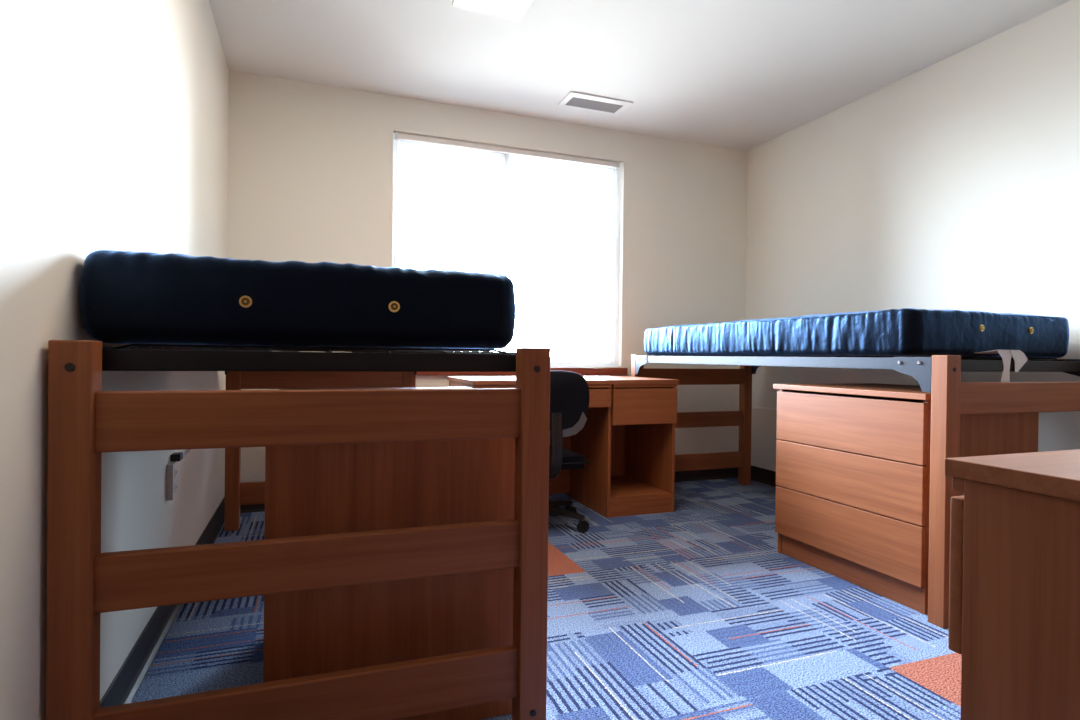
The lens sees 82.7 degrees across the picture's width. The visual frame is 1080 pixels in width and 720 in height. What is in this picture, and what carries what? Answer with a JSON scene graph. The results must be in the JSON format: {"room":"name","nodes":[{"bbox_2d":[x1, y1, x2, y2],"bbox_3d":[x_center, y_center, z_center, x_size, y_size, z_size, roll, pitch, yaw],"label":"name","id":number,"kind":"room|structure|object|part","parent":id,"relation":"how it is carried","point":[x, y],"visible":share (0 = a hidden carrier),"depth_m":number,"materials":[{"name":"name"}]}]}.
{"room":"dorm room","nodes":[
{"label":"dorm room","id":0,"kind":"room"},
{"bbox_2d":[0,0,228,719],"bbox_3d":[-1.070,-0.356,1.415,0.140,2.461,4.206,1,0,-20],"label":"wall","id":1,"kind":"structure","parent":0,"point":[114,113],"depth_m":1.30,"materials":[{"name":"white paint"}]},
{"bbox_2d":[100,496,224,707],"bbox_3d":[-1.249,0.817,2.097,0.020,0.102,2.826,1,0,-20],"label":"baseboard","id":2,"kind":"structure","parent":1,"relation":"attached to","point":[126,683],"depth_m":1.75,"materials":[{"name":"black rubber"}]},
{"bbox_2d":[166,461,177,500],"bbox_3d":[-1.226,0.402,2.050,0.023,0.118,0.076,1,0,-20],"label":"wall outlet","id":3,"kind":"object","parent":1,"relation":"attached to","point":[172,467],"visible":1,"depth_m":2.02,"materials":[{"name":"white plastic"}]},
{"bbox_2d":[170,449,190,461],"bbox_3d":[-1.401,0.329,2.531,0.030,0.038,0.985,1,0,-20],"label":"power cable","id":4,"kind":"object","parent":1,"relation":"attached to","point":[176,456],"visible":0.7,"depth_m":2.08,"materials":[{"name":"black plastic"}]},
{"bbox_2d":[227,70,747,481],"bbox_3d":[-0.118,-0.363,4.088,3.789,2.461,0.140,1,0,-20],"label":"wall","id":5,"kind":"structure","parent":0,"point":[310,165],"depth_m":3.89,"materials":[{"name":"white paint"}]},
{"bbox_2d":[240,468,737,512],"bbox_3d":[-0.104,0.817,4.021,3.469,0.102,0.020,1,0,-20],"label":"baseboard","id":6,"kind":"structure","parent":5,"relation":"attached to","point":[725,473],"depth_m":4.49,"materials":[{"name":"black rubber"}]},
{"bbox_2d":[392,133,619,366],"bbox_3d":[-0.193,-0.673,4.079,1.567,1.428,0.080,1,0,-20],"label":"window","id":7,"kind":"structure","parent":5,"relation":"in","point":[613,210],"depth_m":4.18,"materials":[{"name":"white plastic"}]},
{"bbox_3d":[-0.554,-0.676,3.929,0.725,1.368,0.028,1,0,-20],"label":"sash","id":8,"kind":"part","parent":7,"relation":"part of","materials":[{"name":"glass"}]},
{"bbox_2d":[395,132,618,235],"bbox_3d":[-0.173,-1.125,4.016,1.526,0.520,0.037,1,0,-20],"label":"blind headrail","id":9,"kind":"object","parent":7,"relation":"attached to","point":[398,136],"visible":1,"depth_m":3.99,"materials":[{"name":"white metal"}]},
{"bbox_3d":[-0.173,-1.364,4.019,1.512,0.034,0.026,1,0,-20],"label":"rail","id":10,"kind":"part","parent":9,"relation":"part of","materials":[{"name":"white metal"}]},
{"bbox_3d":[0.119,-0.671,4.216,0.826,1.368,0.028,1,0,-20],"label":"sash","id":11,"kind":"part","parent":7,"relation":"part of","materials":[{"name":"glass"}]},
{"bbox_2d":[416,367,627,374],"bbox_3d":[-0.164,0.073,3.985,1.636,0.050,0.030,1,0,-20],"label":"trim","id":12,"kind":"structure","parent":5,"relation":"attached to","point":[582,371],"depth_m":4.11,"materials":[{"name":"brown wood"}]},
{"bbox_2d":[132,478,961,719],"bbox_3d":[0.625,0.939,2.060,3.789,0.100,4.486,1,0,-20],"label":"floor","id":13,"kind":"structure","parent":0,"point":[694,611],"depth_m":1.99,"materials":[{"name":"carpet"}]},
{"bbox_2d":[46,340,549,719],"bbox_3d":[-0.786,0.415,2.255,0.947,0.914,2.175,1,0,-20],"label":"frame","id":14,"kind":"object","parent":13,"relation":"on","point":[85,421],"visible":0.9,"depth_m":1.24,"materials":[{"name":"brown wood"}]},
{"bbox_3d":[-0.845,0.422,1.114,0.065,0.914,0.058,1,0,-20],"label":"post","id":15,"kind":"part","parent":14,"relation":"part of","materials":[{"name":"brown wood"}]},
{"bbox_3d":[-1.201,-0.014,2.103,0.040,0.044,1.992,1,0,-20],"label":"rail","id":16,"kind":"part","parent":14,"relation":"part of","materials":[{"name":"black metal"}]},
{"bbox_3d":[-1.551,0.401,3.102,0.065,0.914,0.058,1,0,-20],"label":"post","id":17,"kind":"part","parent":14,"relation":"part of","materials":[{"name":"brown wood"}]},
{"bbox_3d":[-1.142,0.682,3.251,0.815,0.112,0.026,1,0,-20],"label":"rail","id":18,"kind":"part","parent":14,"relation":"part of","materials":[{"name":"brown wood"}]},
{"bbox_2d":[80,250,515,348],"bbox_3d":[-0.798,-0.141,2.252,0.929,0.203,1.922,1,0,-20],"label":"mattress","id":19,"kind":"object","parent":14,"relation":"on","point":[128,297],"visible":0.84,"depth_m":1.33,"materials":[{"name":"blue fabric"}]},
{"bbox_3d":[-0.436,0.703,1.262,0.815,0.112,0.026,1,0,-20],"label":"rail","id":20,"kind":"part","parent":14,"relation":"part of","materials":[{"name":"brown wood"}]},
{"bbox_3d":[-0.432,0.412,1.260,0.815,0.105,0.026,1,0,-20],"label":"rail","id":21,"kind":"part","parent":14,"relation":"part of","materials":[{"name":"brown wood"}]},
{"bbox_3d":[-0.429,0.116,1.258,0.815,0.111,0.026,1,0,-20],"label":"rail","id":22,"kind":"part","parent":14,"relation":"part of","materials":[{"name":"brown wood"}]},
{"bbox_3d":[-1.135,0.095,3.247,0.815,0.111,0.026,1,0,-20],"label":"rail","id":23,"kind":"part","parent":14,"relation":"part of","materials":[{"name":"brown wood"}]},
{"bbox_3d":[-0.727,0.408,3.395,0.065,0.914,0.058,1,0,-20],"label":"post","id":24,"kind":"part","parent":14,"relation":"part of","materials":[{"name":"brown wood"}]},
{"bbox_3d":[-0.021,0.429,1.407,0.065,0.914,0.058,1,0,-20],"label":"post","id":25,"kind":"part","parent":14,"relation":"part of","materials":[{"name":"brown wood"}]},
{"bbox_2d":[263,387,514,719],"bbox_3d":[-0.437,0.489,1.785,0.630,0.779,0.754,1,0,-20],"label":"dresser","id":26,"kind":"object","parent":13,"relation":"on","point":[310,490],"visible":0.44,"depth_m":1.43,"materials":[{"name":"brown wood"}]},
{"bbox_2d":[448,376,678,517],"bbox_3d":[0.118,0.489,3.621,1.217,0.768,0.622,1,0,-20],"label":"desk","id":27,"kind":"object","parent":13,"relation":"on","point":[627,437],"visible":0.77,"depth_m":3.56,"materials":[{"name":"brown wood"}]},
{"bbox_3d":[-0.440,0.496,3.420,0.019,0.745,0.590,1,0,-20],"label":"panel","id":28,"kind":"part","parent":27,"relation":"part of","materials":[{"name":"brown wood"}]},
{"bbox_3d":[-0.160,0.482,3.773,0.753,0.715,0.018,1,0,-20],"label":"modesty panel","id":29,"kind":"part","parent":27,"relation":"part of","materials":[{"name":"brown wood"}]},
{"bbox_3d":[0.283,0.502,3.689,0.019,0.745,0.590,1,0,-20],"label":"panel","id":30,"kind":"part","parent":27,"relation":"part of","materials":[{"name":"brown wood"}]},
{"bbox_3d":[-0.045,0.205,3.463,0.778,0.101,0.439,1,0,-20],"label":"pencil drawer","id":31,"kind":"part","parent":27,"relation":"part of","materials":[{"name":"brown wood"}]},
{"bbox_3d":[0.378,0.491,4.027,0.395,0.725,0.018,1,0,-20],"label":"panel","id":32,"kind":"part","parent":27,"relation":"part of","materials":[{"name":"brown wood"}]},
{"bbox_2d":[610,475,670,500],"bbox_3d":[0.476,0.778,3.757,0.395,0.018,0.564,1,0,-20],"label":"shelf","id":33,"kind":"object","parent":27,"relation":"attached to","point":[622,487],"depth_m":3.63,"materials":[{"name":"brown wood"}]},
{"bbox_3d":[0.509,0.260,3.712,0.410,0.202,0.519,1,0,-20],"label":"drawer","id":34,"kind":"part","parent":27,"relation":"part of","materials":[{"name":"brown wood"}]},
{"bbox_3d":[0.671,0.506,3.834,0.019,0.745,0.590,1,0,-20],"label":"panel","id":35,"kind":"part","parent":27,"relation":"part of","materials":[{"name":"brown wood"}]},
{"bbox_2d":[549,370,589,532],"bbox_3d":[-0.031,0.461,3.257,0.592,0.826,0.618,1,0,-20],"label":"office chair","id":36,"kind":"object","parent":13,"relation":"on","point":[569,391],"visible":0.48,"depth_m":3.03,"materials":[{"name":"black fabric"}]},
{"bbox_3d":[0.087,0.783,3.376,0.250,0.052,0.048,0,1,-44],"label":"leg","id":37,"kind":"part","parent":36,"relation":"part of","materials":[{"name":"black plastic"}]},
{"bbox_3d":[0.114,0.784,3.190,0.250,0.052,0.048,1,0,28],"label":"leg","id":38,"kind":"part","parent":36,"relation":"part of","materials":[{"name":"black plastic"}]},
{"bbox_3d":[-0.025,0.522,3.262,0.460,0.065,0.440,1,0,-20],"label":"seat","id":39,"kind":"part","parent":36,"relation":"part of","materials":[{"name":"black fabric"}]},
{"bbox_3d":[0.072,0.212,3.009,0.400,0.329,0.086,1,0,-20],"label":"backrest","id":40,"kind":"part","parent":36,"relation":"part of","materials":[{"name":"black fabric"}]},
{"bbox_2d":[631,354,1079,628],"bbox_3d":[1.416,0.434,3.225,0.947,0.914,2.175,1,0,-20],"label":"frame","id":41,"kind":"object","parent":13,"relation":"on","point":[939,375],"visible":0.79,"depth_m":2.23,"materials":[{"name":"brown wood"}]},
{"bbox_3d":[0.640,0.419,4.063,0.065,0.914,0.058,1,0,-20],"label":"post","id":42,"kind":"part","parent":41,"relation":"part of","materials":[{"name":"brown wood"}]},
{"bbox_3d":[1.053,0.114,4.213,0.815,0.111,0.026,1,0,-20],"label":"rail","id":43,"kind":"part","parent":41,"relation":"part of","materials":[{"name":"brown wood"}]},
{"bbox_3d":[1.046,0.701,4.216,0.815,0.112,0.026,1,0,-20],"label":"rail","id":44,"kind":"part","parent":41,"relation":"part of","materials":[{"name":"brown wood"}]},
{"bbox_3d":[1.050,0.410,4.215,0.815,0.105,0.026,1,0,-20],"label":"rail","id":45,"kind":"part","parent":41,"relation":"part of","materials":[{"name":"brown wood"}]},
{"bbox_3d":[1.459,0.427,4.366,0.065,0.914,0.058,1,0,-20],"label":"post","id":46,"kind":"part","parent":41,"relation":"part of","materials":[{"name":"brown wood"}]},
{"bbox_3d":[1.003,0.005,3.068,0.040,0.044,1.992,1,0,-20],"label":"rail","id":47,"kind":"part","parent":41,"relation":"part of","materials":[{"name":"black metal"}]},
{"bbox_2d":[644,308,1068,381],"bbox_3d":[1.428,-0.070,3.198,0.923,0.287,1.993,1,0,-20],"label":"mattress","id":48,"kind":"object","parent":41,"relation":"on","point":[904,331],"visible":0.9,"depth_m":2.42,"materials":[{"name":"blue fabric"}]},
{"bbox_3d":[1.372,0.441,2.084,0.065,0.914,0.058,1,0,-20],"label":"post","id":49,"kind":"part","parent":41,"relation":"part of","materials":[{"name":"brown wood"}]},
{"bbox_3d":[1.786,0.135,2.233,0.815,0.111,0.026,1,0,-20],"label":"rail","id":50,"kind":"part","parent":41,"relation":"part of","materials":[{"name":"brown wood"}]},
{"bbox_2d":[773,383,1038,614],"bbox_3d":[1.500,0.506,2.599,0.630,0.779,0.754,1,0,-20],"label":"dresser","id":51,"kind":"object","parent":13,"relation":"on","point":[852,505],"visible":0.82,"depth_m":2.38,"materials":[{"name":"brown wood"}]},
{"bbox_3d":[1.387,0.514,2.935,0.597,0.757,0.019,1,0,-20],"label":"panel","id":52,"kind":"part","parent":51,"relation":"part of","materials":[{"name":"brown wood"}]},
{"bbox_3d":[1.465,0.693,2.588,0.540,0.214,0.726,1,0,-20],"label":"drawer","id":53,"kind":"part","parent":51,"relation":"part of","materials":[{"name":"brown wood"}]},
{"bbox_3d":[1.467,0.478,2.587,0.540,0.209,0.726,1,0,-20],"label":"drawer","id":54,"kind":"part","parent":51,"relation":"part of","materials":[{"name":"brown wood"}]},
{"bbox_3d":[1.470,0.260,2.585,0.540,0.219,0.726,1,0,-20],"label":"drawer","id":55,"kind":"part","parent":51,"relation":"part of","materials":[{"name":"brown wood"}]},
{"bbox_3d":[1.784,0.511,2.705,0.010,0.735,0.690,1,0,-20],"label":"panel","id":56,"kind":"part","parent":51,"relation":"part of","materials":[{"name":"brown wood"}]},
{"bbox_3d":[1.634,0.521,2.271,0.597,0.757,0.019,1,0,-20],"label":"panel","id":57,"kind":"part","parent":51,"relation":"part of","materials":[{"name":"brown wood"}]},
{"bbox_2d":[945,449,1079,719],"bbox_3d":[1.204,0.521,0.728,1.217,0.768,0.622,1,0,-20],"label":"desk","id":58,"kind":"object","parent":13,"relation":"on","point":[1014,575],"visible":1,"depth_m":0.73,"materials":[{"name":"brown wood"}]},
{"bbox_3d":[0.818,0.284,0.634,0.410,0.202,0.519,1,0,-20],"label":"drawer","id":59,"kind":"part","parent":58,"relation":"part of","materials":[{"name":"brown wood"}]},
{"bbox_2d":[209,0,1070,150],"bbox_3d":[0.655,-1.621,2.044,3.789,0.100,4.486,1,0,-20],"label":"ceiling","id":60,"kind":"structure","parent":0,"point":[736,74],"depth_m":3.14,"materials":[{"name":"white paint"}]},
{"bbox_2d":[452,0,531,19],"bbox_3d":[-0.024,-1.555,2.151,0.310,0.050,1.220,1,0,-20],"label":"ceiling light","id":61,"kind":"object","parent":60,"relation":"attached to","point":[512,9],"visible":1,"depth_m":2.67,"materials":[{"name":"white plastic"}]},
{"bbox_2d":[558,91,632,114],"bbox_3d":[0.342,-1.582,3.791,0.420,0.009,0.205,1,0,-20],"label":"ceiling vent","id":62,"kind":"object","parent":60,"relation":"in","point":[576,100],"visible":1,"depth_m":3.78,"materials":[{"name":"white metal"}]},
{"bbox_2d":[745,0,1079,471],"bbox_3d":[2.349,-0.326,2.689,0.140,2.461,4.206,1,0,-20],"label":"wall","id":63,"kind":"structure","parent":0,"point":[953,183],"depth_m":3.23,"materials":[{"name":"white paint"}]},
{"bbox_2d":[751,465,777,486],"bbox_3d":[2.261,0.853,2.669,0.020,0.102,4.206,1,0,-20],"label":"baseboard","id":64,"kind":"structure","parent":63,"relation":"attached to","point":[758,474],"depth_m":4.42,"materials":[{"name":"black rubber"}]},
{"bbox_2d":[752,407,776,410],"bbox_3d":[1.784,0.358,3.979,0.008,0.012,1.406,1,0,-20],"label":"trim","id":65,"kind":"structure","parent":63,"relation":"attached to","point":[752,407],"depth_m":4.42,"materials":[{"name":"white paint"}]}
]}

